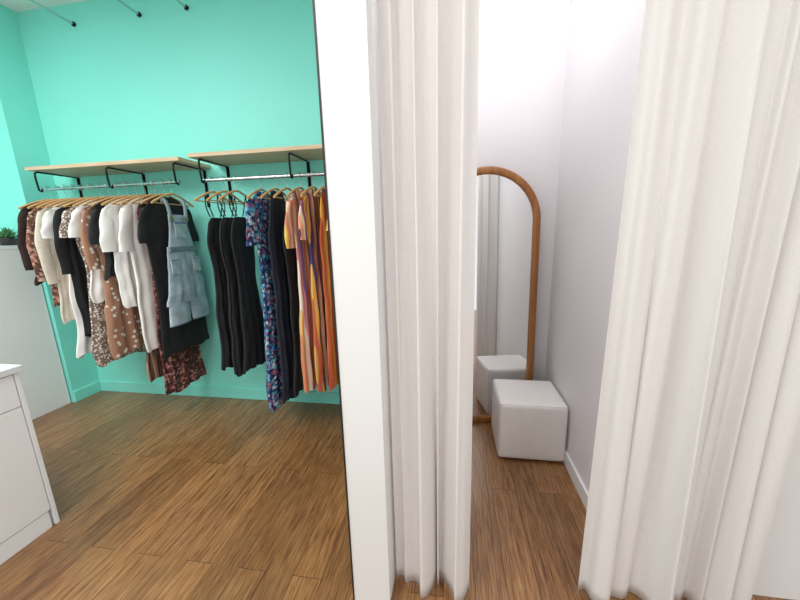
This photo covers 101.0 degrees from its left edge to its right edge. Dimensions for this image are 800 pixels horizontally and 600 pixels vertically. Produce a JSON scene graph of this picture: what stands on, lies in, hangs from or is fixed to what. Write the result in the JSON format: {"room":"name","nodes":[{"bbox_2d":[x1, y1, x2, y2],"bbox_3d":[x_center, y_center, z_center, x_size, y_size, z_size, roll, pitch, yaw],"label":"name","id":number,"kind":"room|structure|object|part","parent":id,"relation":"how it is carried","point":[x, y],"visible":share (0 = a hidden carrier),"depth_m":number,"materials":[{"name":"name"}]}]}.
{"room":"clothing store","nodes":[
{"label":"clothing store","id":0,"kind":"room"},
{"bbox_2d":[0,0,88,11],"bbox_3d":[-0.930,-1.724,-0.193,7.400,0.100,5.050,0,12,9],"label":"ceiling","id":1,"kind":"structure","parent":0,"point":[15,5],"depth_m":2.42,"materials":[{"name":"paint"}]},
{"bbox_2d":[0,4,99,401],"bbox_3d":[-3.442,-0.643,2.790,1.130,3.100,0.230,0,12,9],"label":"wall","id":2,"kind":"structure","parent":0,"point":[22,139],"depth_m":2.56,"materials":[{"name":"teal paint"}]},
{"bbox_2d":[73,381,100,401],"bbox_3d":[-2.839,0.830,3.000,0.014,0.100,0.216,0,12,9],"label":"baseboard","id":3,"kind":"structure","parent":2,"relation":"attached to","point":[93,388],"depth_m":2.99,"materials":[{"name":"teal paint"}]},
{"bbox_2d":[16,0,570,392],"bbox_3d":[-1.138,-0.665,2.603,4.680,3.100,0.120,0,12,9],"label":"wall","id":4,"kind":"structure","parent":0,"point":[170,80],"depth_m":2.39,"materials":[{"name":"teal paint"}]},
{"bbox_2d":[29,0,75,26],"bbox_3d":[-2.450,-2.005,2.251,0.032,0.037,0.409,0,12,9],"label":"wall display arm","id":5,"kind":"object","parent":4,"relation":"attached to","point":[72,23],"visible":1,"depth_m":2.33,"materials":[{"name":"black metal"}]},
{"bbox_2d":[24,157,210,206],"bbox_3d":[-2.090,-0.849,2.492,1.270,0.306,0.310,0,12,9],"label":"clothes rack","id":6,"kind":"object","parent":4,"relation":"attached to","point":[139,166],"visible":0.85,"depth_m":2.39,"materials":[{"name":"brown wood"}]},
{"bbox_2d":[17,186,49,285],"bbox_3d":[-2.623,-0.484,2.534,0.065,0.742,0.514,0,12,9],"label":"cardigan","id":7,"kind":"object","parent":6,"relation":"hanging from","point":[22,216],"visible":0.09,"depth_m":2.32,"materials":[{"name":"brown fabric"}]},
{"bbox_2d":[26,185,59,307],"bbox_3d":[-2.542,-0.414,2.536,0.061,0.885,0.515,0,12,9],"label":"blouse","id":8,"kind":"object","parent":6,"relation":"hanging from","point":[31,218],"visible":0.12,"depth_m":2.32,"materials":[{"name":"brown fabric"}]},
{"bbox_2d":[34,185,74,323],"bbox_3d":[-2.467,-0.350,2.538,0.067,1.018,0.517,0,12,9],"label":"jumper","id":9,"kind":"object","parent":6,"relation":"hanging from","point":[45,247],"visible":0.21,"depth_m":2.35,"materials":[{"name":"beige fabric"}]},
{"bbox_2d":[41,185,91,358],"bbox_3d":[-2.387,-0.224,2.553,0.072,1.276,0.530,0,12,9],"label":"shirt","id":10,"kind":"object","parent":6,"relation":"hanging from","point":[83,347],"visible":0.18,"depth_m":2.42,"materials":[{"name":"white fabric"}]},
{"bbox_2d":[53,184,90,336],"bbox_3d":[-2.317,-0.286,2.528,0.067,1.147,0.516,0,12,9],"label":"tunic","id":11,"kind":"object","parent":6,"relation":"hanging from","point":[70,259],"visible":0.33,"depth_m":2.36,"materials":[{"name":"black fabric"}]},
{"bbox_2d":[68,183,104,303],"bbox_3d":[-2.171,-0.418,2.477,0.066,0.874,0.535,0,12,9],"label":"t-shirt","id":12,"kind":"object","parent":6,"relation":"hanging from","point":[97,295],"visible":0.2,"depth_m":2.34,"materials":[{"name":"white fabric"}]},
{"bbox_2d":[59,183,145,366],"bbox_3d":[-2.238,-0.187,2.537,0.071,1.348,0.534,0,12,9],"label":"dress","id":13,"kind":"object","parent":6,"relation":"hanging from","point":[101,353],"visible":0.28,"depth_m":2.44,"materials":[{"name":"multicoloured fabric"}]},
{"bbox_2d":[88,182,118,280],"bbox_3d":[-2.024,-0.502,2.436,0.061,0.702,0.535,0,12,9],"label":"jumper","id":14,"kind":"object","parent":6,"relation":"hanging from","point":[94,231],"visible":0.24,"depth_m":2.23,"materials":[{"name":"black fabric"}]},
{"bbox_3d":[-2.108,-0.823,2.381,1.170,0.024,0.024,0,12,9],"label":"hanging rail","id":15,"kind":"part","parent":6,"relation":"part of","materials":[{"name":"silver metal"}]},
{"bbox_2d":[80,183,143,359],"bbox_3d":[-2.091,-0.225,2.506,0.077,1.269,0.507,0,12,9],"label":"dress","id":16,"kind":"object","parent":6,"relation":"hanging from","point":[124,329],"visible":0.31,"depth_m":2.41,"materials":[{"name":"brown fabric"}]},
{"bbox_2d":[99,181,137,307],"bbox_3d":[-1.945,-0.406,2.444,0.062,0.897,0.534,0,12,9],"label":"blouse","id":17,"kind":"object","parent":6,"relation":"hanging from","point":[109,224],"visible":0.34,"depth_m":2.29,"materials":[{"name":"white fabric"}]},
{"bbox_2d":[110,181,163,382],"bbox_3d":[-1.865,-0.117,2.493,0.067,1.482,0.405,0,12,9],"label":"striped dress","id":18,"kind":"object","parent":6,"relation":"hanging from","point":[154,369],"visible":0.11,"depth_m":2.48,"materials":[{"name":"brown fabric"}]},
{"bbox_2d":[118,180,158,352],"bbox_3d":[-1.796,-0.253,2.453,0.067,1.208,0.533,1,12,10],"label":"dress","id":19,"kind":"object","parent":6,"relation":"hanging from","point":[128,220],"visible":0.37,"depth_m":2.30,"materials":[{"name":"white fabric"}]},
{"bbox_2d":[130,180,206,394],"bbox_3d":[-1.717,-0.077,2.483,0.075,1.568,0.417,0,12,8],"label":"dress","id":20,"kind":"object","parent":6,"relation":"hanging from","point":[184,367],"visible":0.37,"depth_m":2.51,"materials":[{"name":"brown fabric"}]},
{"bbox_2d":[137,179,209,360],"bbox_3d":[-1.648,-0.231,2.434,0.057,1.250,0.534,0,12,8],"label":"dress","id":21,"kind":"object","parent":6,"relation":"hanging from","point":[153,225],"visible":0.55,"depth_m":2.31,"materials":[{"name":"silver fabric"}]},
{"bbox_2d":[150,179,211,327],"bbox_3d":[-1.584,-0.346,2.395,0.059,1.013,0.430,0,12,6],"label":"pinafore","id":22,"kind":"object","parent":6,"relation":"hanging from","point":[186,289],"visible":1,"depth_m":2.38,"materials":[{"name":"blue fabric"}]},
{"bbox_3d":[-1.496,-0.859,2.554,0.024,0.270,0.004,0,12,9],"label":"wall plate","id":23,"kind":"part","parent":6,"relation":"part of","materials":[{"name":"black metal"}]},
{"bbox_2d":[117,0,140,16],"bbox_3d":[-1.896,-2.002,2.165,0.032,0.037,0.409,0,12,9],"label":"wall display arm","id":24,"kind":"object","parent":4,"relation":"attached to","point":[138,14],"visible":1,"depth_m":2.29,"materials":[{"name":"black metal"}]},
{"bbox_2d":[176,0,188,10],"bbox_3d":[-1.521,-2.000,2.106,0.032,0.037,0.409,0,12,9],"label":"wall display arm","id":25,"kind":"object","parent":4,"relation":"attached to","point":[186,7],"visible":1,"depth_m":2.28,"materials":[{"name":"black metal"}]},
{"bbox_2d":[99,380,339,403],"bbox_3d":[-1.393,0.815,2.888,2.906,0.100,0.014,0,12,9],"label":"baseboard","id":26,"kind":"structure","parent":4,"relation":"attached to","point":[118,386],"depth_m":2.92,"materials":[{"name":"teal paint"}]},
{"bbox_2d":[187,144,323,201],"bbox_3d":[-0.720,-0.855,2.275,1.365,0.306,0.310,0,12,9],"label":"clothes rack","id":27,"kind":"object","parent":4,"relation":"attached to","point":[288,154],"depth_m":2.20,"materials":[{"name":"beige wood"}]},
{"bbox_2d":[193,177,232,370],"bbox_3d":[-1.266,-0.174,2.386,0.069,1.359,0.387,0,12,9],"label":"dress","id":28,"kind":"object","parent":27,"relation":"hanging from","point":[220,278],"visible":0.52,"depth_m":2.32,"materials":[{"name":"black fabric"}]},
{"bbox_2d":[206,176,249,376],"bbox_3d":[-1.178,-0.153,2.377,0.067,1.400,0.387,0,12,9],"label":"dress","id":29,"kind":"object","parent":27,"relation":"hanging from","point":[234,317],"visible":0.58,"depth_m":2.32,"materials":[{"name":"black fabric"}]},
{"bbox_2d":[218,175,265,374],"bbox_3d":[-1.093,-0.170,2.360,0.068,1.366,0.387,0,12,9],"label":"sundress","id":30,"kind":"object","parent":27,"relation":"hanging from","point":[251,313],"visible":0.91,"depth_m":2.33,"materials":[{"name":"black fabric"}]},
{"bbox_2d":[245,174,281,412],"bbox_3d":[-0.906,-0.036,2.359,0.085,1.640,0.531,0,12,5],"label":"dress","id":31,"kind":"object","parent":27,"relation":"hanging from","point":[257,209],"visible":0.52,"depth_m":2.25,"materials":[{"name":"blue fabric"}]},
{"bbox_2d":[260,173,295,403],"bbox_3d":[-0.803,-0.067,2.336,0.071,1.575,0.407,0,12,9],"label":"dress","id":32,"kind":"object","parent":27,"relation":"hanging from","point":[276,214],"visible":0.61,"depth_m":2.24,"materials":[{"name":"black fabric"}]},
{"bbox_2d":[273,172,303,397],"bbox_3d":[-0.725,-0.089,2.319,0.068,1.528,0.387,0,12,9],"label":"dress","id":33,"kind":"object","parent":27,"relation":"hanging from","point":[290,254],"visible":0.43,"depth_m":2.27,"materials":[{"name":"black fabric"}]},
{"bbox_2d":[284,172,316,393],"bbox_3d":[-0.635,-0.108,2.301,0.080,1.489,0.536,0,12,9],"label":"dress","id":34,"kind":"object","parent":27,"relation":"hanging from","point":[291,231],"visible":0.45,"depth_m":2.20,"materials":[{"name":"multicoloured fabric"}]},
{"bbox_2d":[298,171,328,391],"bbox_3d":[-0.549,-0.110,2.287,0.074,1.482,0.533,0,12,9],"label":"dress","id":35,"kind":"object","parent":27,"relation":"hanging from","point":[309,208],"visible":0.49,"depth_m":2.18,"materials":[{"name":"orange fabric"}]},
{"bbox_2d":[313,185,337,391],"bbox_3d":[-0.465,-0.120,2.272,0.073,1.463,0.407,0,12,9],"label":"dress","id":36,"kind":"object","parent":27,"relation":"hanging from","point":[323,234],"visible":0.49,"depth_m":2.16,"materials":[{"name":"orange fabric"}]},
{"bbox_2d":[315,0,395,599],"bbox_3d":[-0.036,-0.497,1.656,0.139,3.100,1.445,0,12,9],"label":"wall","id":37,"kind":"structure","parent":0,"point":[347,37],"depth_m":1.02,"materials":[{"name":"white paint"}]},
{"bbox_2d":[312,0,354,599],"bbox_3d":[-0.217,-0.350,0.974,0.006,3.100,0.014,0,12,9],"label":"trim","id":38,"kind":"structure","parent":37,"relation":"attached to","point":[313,1],"depth_m":1.02,"materials":[{"name":"white paint"}]},
{"bbox_3d":[0.965,-1.259,0.698,2.125,0.044,0.044,0,12,9],"label":"curtain rod","id":39,"kind":"object","parent":37,"relation":"attached to","visible":0},
{"bbox_2d":[376,0,479,599],"bbox_3d":[0.095,-0.048,1.062,0.291,2.427,0.102,1,12,11],"label":"curtain","id":40,"kind":"object","parent":39,"relation":"hanging from","point":[428,50],"visible":1,"depth_m":1.05,"materials":[{"name":"white fabric"}]},
{"bbox_2d":[577,0,799,599],"bbox_3d":[0.950,-0.049,0.958,0.600,2.427,0.125,0,12,9],"label":"curtain","id":41,"kind":"object","parent":39,"relation":"hanging from","point":[698,424],"visible":1,"depth_m":0.99,"materials":[{"name":"white fabric"}]},
{"bbox_2d":[0,391,791,599],"bbox_3d":[-0.848,1.409,0.458,7.400,0.100,5.050,0,12,9],"label":"floor","id":42,"kind":"structure","parent":0,"point":[156,496],"depth_m":1.70,"materials":[{"name":"brown wood"}]},
{"bbox_2d":[0,364,59,564],"bbox_3d":[-2.172,0.889,0.801,0.632,0.845,1.762,0,12,9],"label":"cabinet","id":43,"kind":"object","parent":42,"relation":"on","point":[28,509],"depth_m":1.52,"materials":[{"name":"white laminate"}]},
{"bbox_3d":[-1.802,0.470,1.247,0.019,0.155,0.546,0,12,9],"label":"drawer","id":44,"kind":"part","parent":43,"relation":"part of","materials":[{"name":"white laminate"}]},
{"bbox_3d":[-1.793,0.822,1.321,0.019,0.557,0.546,0,12,9],"label":"door","id":45,"kind":"part","parent":43,"relation":"part of","materials":[{"name":"white laminate"}]},
{"bbox_3d":[-2.037,0.728,1.635,0.600,0.815,0.018,0,12,9],"label":"panel","id":46,"kind":"part","parent":43,"relation":"part of","materials":[{"name":"white laminate"}]},
{"bbox_2d":[0,245,70,419],"bbox_3d":[-3.262,0.306,2.454,0.600,1.370,0.745,0,12,9],"label":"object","id":47,"kind":"object","parent":42,"relation":"on","point":[27,339],"visible":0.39,"depth_m":2.61,"materials":[{"name":"white laminate"}]},
{"bbox_2d":[0,227,17,245],"bbox_3d":[-3.038,-0.493,2.551,0.145,0.141,0.146,0,12,9],"label":"potted succulent","id":48,"kind":"object","parent":47,"relation":"on","point":[7,237],"visible":0.95,"depth_m":2.53,"materials":[{"name":"green plant"}]},
{"bbox_2d":[0,238,16,245],"bbox_3d":[-3.038,-0.452,2.560,0.116,0.056,0.116,0,12,9],"label":"pot","id":49,"kind":"object","parent":48,"relation":"attached to","point":[3,241],"depth_m":2.53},
{"bbox_2d":[472,166,540,421],"bbox_3d":[0.591,0.018,2.299,0.704,1.799,0.093,-1,12,3],"label":"arched floor mirror","id":50,"kind":"object","parent":42,"relation":"on","point":[508,214],"visible":0.57,"depth_m":2.26,"materials":[{"name":"clear mirror"}]},
{"bbox_2d":[491,379,567,460],"bbox_3d":[0.820,0.764,2.148,0.406,0.389,0.376,0,12,9],"label":"ottoman","id":51,"kind":"object","parent":42,"relation":"on","point":[529,420],"visible":1,"depth_m":1.98,"materials":[{"name":"white leather"}]},
{"bbox_2d":[545,0,645,492],"bbox_3d":[1.013,-0.513,1.604,0.120,3.100,1.220,0,12,9],"label":"wall","id":52,"kind":"structure","parent":0,"point":[604,36],"depth_m":1.68,"materials":[{"name":"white paint"}]},
{"bbox_2d":[563,449,588,510],"bbox_3d":[0.985,0.962,1.921,0.014,0.085,1.220,0,12,9],"label":"baseboard","id":53,"kind":"structure","parent":52,"relation":"attached to","point":[576,479],"depth_m":1.79,"materials":[{"name":"white paint"}]},
{"bbox_2d":[753,427,799,599],"bbox_3d":[1.970,-0.392,0.899,1.990,3.100,0.100,0,12,9],"label":"wall","id":54,"kind":"structure","parent":0,"point":[779,572],"depth_m":1.21,"materials":[{"name":"white paint"}]}
]}

